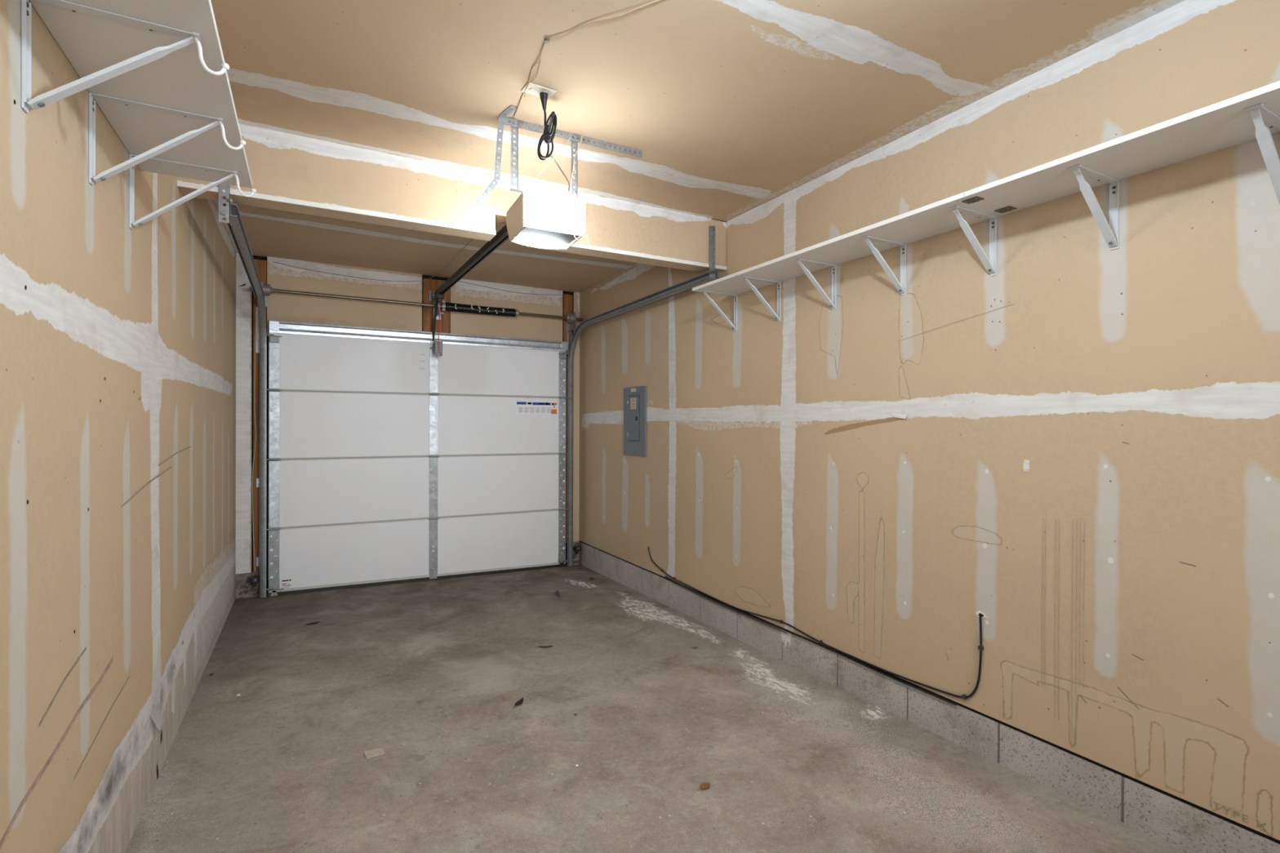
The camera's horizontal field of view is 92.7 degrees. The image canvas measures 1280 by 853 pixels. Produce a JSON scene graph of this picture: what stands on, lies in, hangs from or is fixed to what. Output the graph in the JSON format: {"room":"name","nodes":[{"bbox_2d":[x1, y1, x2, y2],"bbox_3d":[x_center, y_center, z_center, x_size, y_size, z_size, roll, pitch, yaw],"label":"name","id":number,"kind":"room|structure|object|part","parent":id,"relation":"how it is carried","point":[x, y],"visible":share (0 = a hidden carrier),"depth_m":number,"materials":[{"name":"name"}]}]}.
{"room":"garage","nodes":[
{"label":"garage","id":0,"kind":"room"},
{"bbox_2d":[0,0,235,852],"bbox_3d":[-1.450,0.023,1.641,0.070,2.680,6.745,0,0,-29],"label":"wall","id":1,"kind":"structure","parent":0,"point":[117,341],"depth_m":1.57,"materials":[{"name":"paint"}]},
{"bbox_2d":[21,0,229,113],"bbox_3d":[-1.025,-0.709,1.234,0.324,0.222,0.038,0,0,-29],"label":"shelf bracket","id":2,"kind":"object","parent":1,"relation":"attached to","point":[53,95],"visible":1,"depth_m":1.20,"materials":[{"name":"white metal"}]},
{"bbox_3d":[-1.163,-0.709,1.156,0.007,0.221,0.025,0,0,-29],"label":"wall plate","id":3,"kind":"part","parent":2,"relation":"part of","materials":[{"name":"white metal"}]},
{"bbox_3d":[-1.047,-0.818,1.219,0.266,0.003,0.025,0,0,-29],"label":"shelf arm","id":4,"kind":"part","parent":2,"relation":"part of","materials":[{"name":"white metal"}]},
{"bbox_2d":[29,0,252,188],"bbox_3d":[-0.699,-0.826,0.618,0.304,0.018,3.235,0,0,-29],"label":"shelf board","id":5,"kind":"object","parent":1,"relation":"attached to","point":[178,80],"visible":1,"depth_m":1.44,"materials":[{"name":"white wood"}]},
{"bbox_2d":[88,92,245,186],"bbox_3d":[-1.218,-0.710,1.588,0.324,0.222,0.038,0,0,-29],"label":"shelf bracket","id":6,"kind":"object","parent":1,"relation":"attached to","point":[102,176],"visible":1,"depth_m":1.55,"materials":[{"name":"white metal"}]},
{"bbox_3d":[-1.355,-0.710,1.510,0.007,0.221,0.025,0,0,-29],"label":"wall plate","id":7,"kind":"part","parent":6,"relation":"part of","materials":[{"name":"white metal"}]},
{"bbox_3d":[-1.240,-0.819,1.573,0.266,0.003,0.025,0,0,-29],"label":"shelf arm","id":8,"kind":"part","parent":6,"relation":"part of","materials":[{"name":"white metal"}]},
{"bbox_2d":[129,154,256,229],"bbox_3d":[-1.404,-0.712,1.931,0.324,0.222,0.038,0,0,-29],"label":"shelf bracket","id":9,"kind":"object","parent":1,"relation":"attached to","point":[140,221],"visible":0.93,"depth_m":1.90,"materials":[{"name":"white metal"}]},
{"bbox_3d":[-1.542,-0.711,1.853,0.007,0.221,0.025,0,0,-29],"label":"wall plate","id":10,"kind":"part","parent":9,"relation":"part of","materials":[{"name":"white metal"}]},
{"bbox_3d":[-1.427,-0.821,1.915,0.266,0.003,0.025,0,0,-29],"label":"shelf arm","id":11,"kind":"part","parent":9,"relation":"part of","materials":[{"name":"white metal"}]},
{"bbox_2d":[235,253,579,594],"bbox_3d":[-1.785,0.058,5.316,3.101,2.730,0.031,0,0,-29],"label":"wall","id":12,"kind":"structure","parent":0,"point":[284,307],"depth_m":4.98,"materials":[{"name":"paint"}]},
{"bbox_2d":[235,571,259,598],"bbox_3d":[-2.990,1.248,4.659,0.160,0.265,0.080,0,0,-29],"label":"baseboard","id":13,"kind":"structure","parent":12,"relation":"attached to","point":[243,589],"depth_m":4.63,"materials":[{"name":"concrete"}]},
{"bbox_2d":[253,258,266,572],"bbox_3d":[-2.924,-0.079,4.696,0.086,2.400,0.030,0,0,-29],"label":"wood post","id":14,"kind":"object","parent":12,"relation":"attached to","point":[261,265],"visible":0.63,"depth_m":4.67,"materials":[{"name":"brown wood"}]},
{"bbox_2d":[218,183,266,597],"bbox_3d":[-2.332,0.078,3.633,0.072,2.435,2.402,0,0,-29],"label":"door track","id":15,"kind":"object","parent":14,"relation":"attached to","point":[229,211],"visible":0.86,"depth_m":4.60,"materials":[{"name":"grey metal"}]},
{"bbox_2d":[247,576,258,586],"bbox_3d":[-2.910,1.170,4.594,0.070,0.072,0.040,0,0,-29],"label":"sensor","id":16,"kind":"object","parent":15,"relation":"attached to","point":[254,580],"visible":1,"depth_m":4.59,"materials":[{"name":"black plastic"}]},
{"bbox_2d":[252,311,256,571],"bbox_3d":[-2.945,0.113,4.659,0.025,1.983,0.013,0,0,-29],"label":"wire","id":17,"kind":"object","parent":14,"relation":"attached to","point":[255,312],"visible":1,"depth_m":4.66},
{"bbox_2d":[272,261,421,281],"bbox_3d":[-2.356,-1.246,4.979,1.096,0.058,0.004,0,0,-29],"label":"wire","id":18,"kind":"object","parent":12,"relation":"attached to","point":[273,261],"visible":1,"depth_m":4.97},
{"bbox_2d":[266,320,570,595],"bbox_3d":[-1.772,0.262,5.247,2.502,2.146,0.102,0,0,-29],"label":"door","id":19,"kind":"structure","parent":12,"relation":"in","point":[348,519],"depth_m":5.16,"materials":[{"name":"metal"}]},
{"bbox_2d":[422,278,449,333],"bbox_3d":[-1.776,-0.977,5.322,0.225,0.600,0.030,0,0,-29],"label":"wood post","id":20,"kind":"object","parent":12,"relation":"attached to","point":[428,285],"visible":0.52,"depth_m":5.29,"materials":[{"name":"brown wood"}]},
{"bbox_2d":[248,281,583,331],"bbox_3d":[-1.746,-1.002,5.227,2.695,0.165,0.165,0,0,-29],"label":"shaft","id":21,"kind":"object","parent":20,"relation":"attached to","point":[571,318],"visible":0.98,"depth_m":5.26,"materials":[{"name":"metal"}]},
{"bbox_2d":[458,280,564,295],"bbox_3d":[-1.195,-1.263,5.612,1.060,0.052,0.004,0,0,-29],"label":"wire","id":22,"kind":"object","parent":12,"relation":"attached to","point":[459,281],"visible":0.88,"depth_m":5.59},
{"bbox_2d":[562,293,573,542],"bbox_3d":[-0.702,-0.076,5.908,0.092,2.400,0.030,0,0,-29],"label":"wood post","id":23,"kind":"object","parent":12,"relation":"attached to","point":[567,300],"visible":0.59,"depth_m":5.89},
{"bbox_2d":[566,225,719,566],"bbox_3d":[-0.107,0.042,4.831,0.069,2.586,2.430,0,0,-29],"label":"door track","id":24,"kind":"object","parent":23,"relation":"attached to","point":[710,276],"visible":1,"depth_m":5.36,"materials":[{"name":"grey metal"}]},
{"bbox_2d":[573,546,581,554],"bbox_3d":[-0.602,1.184,5.853,0.100,0.072,0.040,0,0,-29],"label":"sensor","id":25,"kind":"object","parent":24,"relation":"attached to","point":[577,548],"visible":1,"depth_m":5.84,"materials":[{"name":"black plastic"}]},
{"bbox_2d":[124,564,1184,852],"bbox_3d":[-0.217,1.333,2.407,2.971,0.244,6.900,0,0,-29],"label":"floor","id":26,"kind":"structure","parent":0,"point":[432,674],"depth_m":2.43,"materials":[{"name":"grey concrete"}]},
{"bbox_2d":[363,747,384,759],"bbox_3d":[-1.037,1.273,2.381,0.068,0.006,0.056,0,0,-36],"label":"scrap","id":27,"kind":"object","parent":26,"relation":"on","point":[370,753],"visible":1,"depth_m":2.38,"materials":[{"name":"beige wood"}]},
{"bbox_2d":[513,697,523,707],"bbox_3d":[-0.561,1.279,2.822,0.029,0.015,0.089,0,0,17],"label":"leaf","id":28,"kind":"object","parent":26,"relation":"on","point":[520,701],"visible":1,"depth_m":2.84,"materials":[{"name":"black plant"}]},
{"bbox_2d":[573,541,580,564],"bbox_3d":[-0.644,1.252,5.938,0.118,0.265,0.081,0,0,-29],"label":"stub","id":29,"kind":"object","parent":26,"relation":"on","point":[576,561],"visible":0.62,"depth_m":5.92,"materials":[{"name":"concrete"}]},
{"bbox_2d":[697,782,710,790],"bbox_3d":[0.226,1.278,2.167,0.061,0.007,0.033,0,0,-29],"label":"leaf","id":30,"kind":"object","parent":26,"relation":"on","point":[704,785],"visible":1,"depth_m":2.17,"materials":[{"name":"brown plant"}]},
{"bbox_2d":[210,0,1184,292],"bbox_3d":[-0.208,-1.321,2.324,2.841,0.050,6.765,0,0,-29],"label":"ceiling","id":31,"kind":"structure","parent":0,"point":[731,107],"depth_m":2.31,"materials":[{"name":"paint"}]},
{"bbox_2d":[422,238,473,280],"bbox_3d":[-1.222,-1.208,4.312,0.087,0.190,2.270,0,0,-33],"label":"wire","id":32,"kind":"object","parent":31,"relation":"attached to","point":[473,238],"visible":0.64,"depth_m":4.76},
{"bbox_2d":[177,124,726,272],"bbox_3d":[-0.711,-1.145,3.246,2.801,0.308,0.136,0,0,-29],"label":"ceiling beam","id":33,"kind":"structure","parent":31,"relation":"attached to","point":[289,172],"depth_m":2.99,"materials":[{"name":"paint"}]},
{"bbox_2d":[520,81,555,99],"bbox_3d":[-0.391,-1.292,2.353,0.116,0.009,0.072,0,0,-33],"label":"outlet","id":34,"kind":"object","parent":31,"relation":"attached to","point":[533,89],"visible":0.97,"depth_m":2.34,"materials":[{"name":"plastic"}]},
{"bbox_2d":[528,88,547,93],"bbox_3d":[-0.391,-1.289,2.353,0.076,0.004,0.032,0,0,-29],"label":"receptacle","id":35,"kind":"object","parent":34,"relation":"attached to","point":[531,90],"depth_m":2.34,"materials":[{"name":"plastic"}]},
{"bbox_2d":[537,91,569,195],"bbox_3d":[-0.353,-1.143,2.526,0.071,0.290,0.357,0,0,13],"label":"power cord","id":36,"kind":"object","parent":34,"relation":"hanging from","point":[544,95],"visible":0.98,"depth_m":2.43,"materials":[{"name":"black plastic"}]},
{"bbox_2d":[472,105,642,209],"bbox_3d":[-0.320,-1.092,2.647,0.790,0.409,0.139,0,0,-29],"label":"bracket","id":37,"kind":"object","parent":31,"relation":"attached to","point":[515,124],"visible":0.89,"depth_m":2.58,"materials":[{"name":"metal"}]},
{"bbox_2d":[429,188,585,341],"bbox_3d":[-1.083,-0.949,3.955,0.279,0.445,3.033,0,0,-29],"label":"garage door opener","id":38,"kind":"object","parent":37,"relation":"hanging from","point":[536,219],"visible":1,"depth_m":2.68,"materials":[{"name":"white plastic"}]},
{"bbox_3d":[-1.725,-0.893,5.151,0.025,0.323,0.148,0,0,-33],"label":"door arm","id":39,"kind":"part","parent":38,"relation":"part of","materials":[{"name":"grey metal"}]},
{"bbox_2d":[435,303,442,357],"bbox_3d":[-1.684,-0.805,5.113,0.065,0.448,0.018,0,0,-29],"label":"tag","id":40,"kind":"object","parent":38,"relation":"hanging from","point":[438,342],"visible":1,"depth_m":5.11,"materials":[{"name":"red plastic"}]},
{"bbox_3d":[-1.682,-0.805,5.114,0.026,0.448,0.017,0,0,-29],"label":"release cord","id":41,"kind":"part","parent":40,"relation":"part of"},
{"bbox_3d":[-1.081,-1.079,3.982,0.044,0.120,2.771,0,0,-28],"label":"rail","id":42,"kind":"part","parent":38,"relation":"part of","materials":[{"name":"black metal"}]},
{"bbox_3d":[-1.102,-1.067,4.022,0.007,0.080,2.600,0,0,-28],"label":"drive chain","id":43,"kind":"part","parent":38,"relation":"part of","materials":[{"name":"black metal"}]},
{"bbox_3d":[-0.556,-0.921,2.715,0.007,0.164,0.268,0,0,-29],"label":"plate","id":44,"kind":"part","parent":38,"relation":"part of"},
{"bbox_3d":[-0.322,-0.921,2.843,0.007,0.164,0.268,0,0,-29],"label":"plate","id":45,"kind":"part","parent":38,"relation":"part of","materials":[{"name":"white plastic"}]},
{"bbox_2d":[532,137,570,189],"bbox_3d":[-0.382,-1.135,2.637,0.173,0.265,0.014,0,0,-29],"label":"wire","id":46,"kind":"object","parent":37,"relation":"hanging from","point":[570,137],"visible":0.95,"depth_m":2.63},
{"bbox_2d":[569,135,582,196],"bbox_3d":[-0.279,-1.144,2.686,0.055,0.286,0.017,0,0,-17],"label":"strap","id":47,"kind":"object","parent":37,"relation":"hanging from","point":[574,163],"visible":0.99,"depth_m":2.68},
{"bbox_2d":[513,0,660,116],"bbox_3d":[-0.209,-1.289,2.073,0.209,0.010,1.122,0,0,-44],"label":"wire","id":48,"kind":"object","parent":31,"relation":"attached to","point":[546,40],"visible":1,"depth_m":2.02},
{"bbox_2d":[578,0,1279,844],"bbox_3d":[0.998,0.061,3.033,0.026,2.750,6.845,0,0,-29],"label":"wall","id":49,"kind":"structure","parent":0,"point":[1074,446],"depth_m":2.27,"materials":[{"name":"paint"}]},
{"bbox_2d":[623,386,646,456],"bbox_3d":[-0.047,-0.043,4.925,0.024,0.550,0.372,0,0,-29],"label":"electrical panel","id":50,"kind":"object","parent":49,"relation":"attached to","point":[634,397],"visible":1,"depth_m":4.90,"materials":[{"name":"grey metal"}]},
{"bbox_3d":[-0.052,-0.067,4.927,0.005,0.361,0.177,0,0,-29],"label":"panel door","id":51,"kind":"part","parent":50,"relation":"part of","materials":[{"name":"grey metal"}]},
{"bbox_2d":[701,290,737,331],"bbox_3d":[0.483,-0.701,3.718,0.250,0.222,0.038,0,0,-29],"label":"shelf bracket","id":52,"kind":"object","parent":49,"relation":"attached to","point":[734,326],"visible":1,"depth_m":3.74,"materials":[{"name":"white metal"}]},
{"bbox_3d":[0.487,-0.810,3.716,0.243,0.003,0.025,0,0,-29],"label":"shelf arm","id":53,"kind":"part","parent":52,"relation":"part of","materials":[{"name":"white metal"}]},
{"bbox_3d":[0.591,-0.700,3.774,0.007,0.221,0.025,0,0,-29],"label":"wall plate","id":54,"kind":"part","parent":52,"relation":"part of","materials":[{"name":"white metal"}]},
{"bbox_2d":[742,276,781,322],"bbox_3d":[0.672,-0.699,3.371,0.250,0.222,0.038,0,0,-29],"label":"shelf bracket","id":55,"kind":"object","parent":49,"relation":"attached to","point":[778,317],"visible":1,"depth_m":3.40,"materials":[{"name":"white metal"}]},
{"bbox_3d":[0.676,-0.808,3.369,0.243,0.003,0.025,0,0,-29],"label":"shelf arm","id":56,"kind":"part","parent":55,"relation":"part of","materials":[{"name":"white metal"}]},
{"bbox_3d":[0.780,-0.699,3.427,0.007,0.221,0.025,0,0,-29],"label":"wall plate","id":57,"kind":"part","parent":55,"relation":"part of","materials":[{"name":"white metal"}]},
{"bbox_2d":[794,258,835,310],"bbox_3d":[0.867,-0.698,3.014,0.250,0.222,0.038,0,0,-29],"label":"shelf bracket","id":58,"kind":"object","parent":49,"relation":"attached to","point":[832,304],"visible":1,"depth_m":3.04,"materials":[{"name":"white metal"}]},
{"bbox_3d":[0.871,-0.807,3.012,0.243,0.003,0.025,0,0,-29],"label":"shelf arm","id":59,"kind":"part","parent":58,"relation":"part of","materials":[{"name":"white metal"}]},
{"bbox_3d":[0.975,-0.697,3.070,0.007,0.221,0.025,0,0,-29],"label":"wall plate","id":60,"kind":"part","parent":58,"relation":"part of","materials":[{"name":"white metal"}]},
{"bbox_2d":[648,546,986,699],"bbox_3d":[0.705,0.922,3.554,0.014,0.405,2.686,0,0,-29],"label":"cable","id":61,"kind":"object","parent":49,"relation":"attached to","point":[980,614],"visible":1,"depth_m":2.75,"materials":[{"name":"black plastic"}]},
{"bbox_2d":[692,192,1013,296],"bbox_3d":[0.858,-0.818,2.974,0.304,0.018,1.723,0,0,-29],"label":"shelf board","id":62,"kind":"object","parent":49,"relation":"attached to","point":[934,219],"visible":0.85,"depth_m":2.70,"materials":[{"name":"white wood"}]},
{"bbox_2d":[861,235,906,295],"bbox_3d":[1.062,-0.696,2.656,0.250,0.222,0.038,0,0,-29],"label":"shelf bracket","id":63,"kind":"object","parent":49,"relation":"attached to","point":[901,287],"visible":1,"depth_m":2.68,"materials":[{"name":"white metal"}]},
{"bbox_3d":[1.066,-0.805,2.655,0.243,0.003,0.025,0,0,-29],"label":"shelf arm","id":64,"kind":"part","parent":63,"relation":"part of","materials":[{"name":"white metal"}]},
{"bbox_3d":[1.170,-0.696,2.712,0.007,0.221,0.025,0,0,-29],"label":"wall plate","id":65,"kind":"part","parent":63,"relation":"part of","materials":[{"name":"white metal"}]},
{"bbox_2d":[876,671,917,690],"bbox_3d":[1.151,1.144,2.747,0.002,0.013,0.232,0,0,-29],"label":"scrap","id":66,"kind":"object","parent":49,"relation":"attached to","point":[895,681],"visible":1,"depth_m":2.72,"materials":[{"name":"grey"}]},
{"bbox_2d":[579,542,1279,852],"bbox_3d":[1.115,1.288,2.928,0.100,0.298,6.950,0,0,-29],"label":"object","id":67,"kind":"structure","parent":49,"relation":"attached to","point":[1184,827],"depth_m":2.40,"materials":[{"name":"concrete"}]},
{"bbox_2d":[671,581,786,633],"bbox_3d":[0.516,1.134,3.900,0.005,0.020,1.220,0,0,-29],"label":"cable","id":68,"kind":"object","parent":67,"relation":"on","point":[671,581],"visible":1,"depth_m":3.79,"materials":[{"name":"black rubber"}]},
{"bbox_2d":[664,576,956,705],"bbox_3d":[0.737,1.122,3.496,0.009,0.031,2.300,0,0,-29],"label":"cable","id":69,"kind":"object","parent":67,"relation":"on","point":[775,626],"visible":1,"depth_m":3.07,"materials":[{"name":"black rubber"}]},
{"bbox_2d":[948,205,996,275],"bbox_3d":[1.256,-0.695,2.302,0.250,0.222,0.038,0,0,-29],"label":"shelf bracket","id":70,"kind":"object","parent":49,"relation":"attached to","point":[990,264],"visible":1,"depth_m":2.33,"materials":[{"name":"white metal"}]},
{"bbox_3d":[1.259,-0.804,2.300,0.243,0.003,0.025,0,0,-29],"label":"shelf arm","id":71,"kind":"part","parent":70,"relation":"part of","materials":[{"name":"white metal"}]},
{"bbox_3d":[1.364,-0.694,2.358,0.007,0.221,0.025,0,0,-29],"label":"wall plate","id":72,"kind":"part","parent":70,"relation":"part of","materials":[{"name":"white metal"}]},
{"bbox_2d":[1067,164,1119,249],"bbox_3d":[1.448,-0.693,1.948,0.250,0.222,0.038,0,0,-29],"label":"shelf bracket","id":73,"kind":"object","parent":49,"relation":"attached to","point":[1110,233],"visible":1,"depth_m":1.97,"materials":[{"name":"white metal"}]},
{"bbox_3d":[1.452,-0.802,1.946,0.243,0.003,0.025,0,0,-29],"label":"shelf arm","id":74,"kind":"part","parent":73,"relation":"part of","materials":[{"name":"white metal"}]},
{"bbox_3d":[1.557,-0.693,2.004,0.007,0.221,0.025,0,0,-29],"label":"wall plate","id":75,"kind":"part","parent":73,"relation":"part of","materials":[{"name":"white metal"}]},
{"bbox_2d":[962,80,1279,213],"bbox_3d":[1.762,-0.809,1.317,0.304,0.022,2.106,0,0,-29],"label":"shelf board","id":76,"kind":"object","parent":49,"relation":"attached to","point":[1224,124],"visible":1,"depth_m":1.79,"materials":[{"name":"white wood"}]},
{"bbox_3d":[1.184,-0.804,2.169,0.046,0.003,0.056,0,0,-29],"label":"mending plate","id":77,"kind":"part","parent":76,"relation":"part of","materials":[{"name":"metal"}]},
{"bbox_3d":[1.355,-0.804,2.263,0.048,0.003,0.056,0,0,-29],"label":"mending plate","id":78,"kind":"part","parent":76,"relation":"part of","materials":[{"name":"grey metal"}]},
{"bbox_2d":[1244,103,1279,204],"bbox_3d":[1.643,-0.692,1.591,0.250,0.222,0.038,0,0,-29],"label":"shelf bracket","id":79,"kind":"object","parent":49,"relation":"attached to","point":[1259,113],"visible":1,"depth_m":1.57,"materials":[{"name":"white metal"}]},
{"bbox_3d":[1.646,-0.801,1.590,0.243,0.003,0.025,0,0,-29],"label":"shelf arm","id":80,"kind":"part","parent":79,"relation":"part of","materials":[{"name":"white metal"}]}
]}

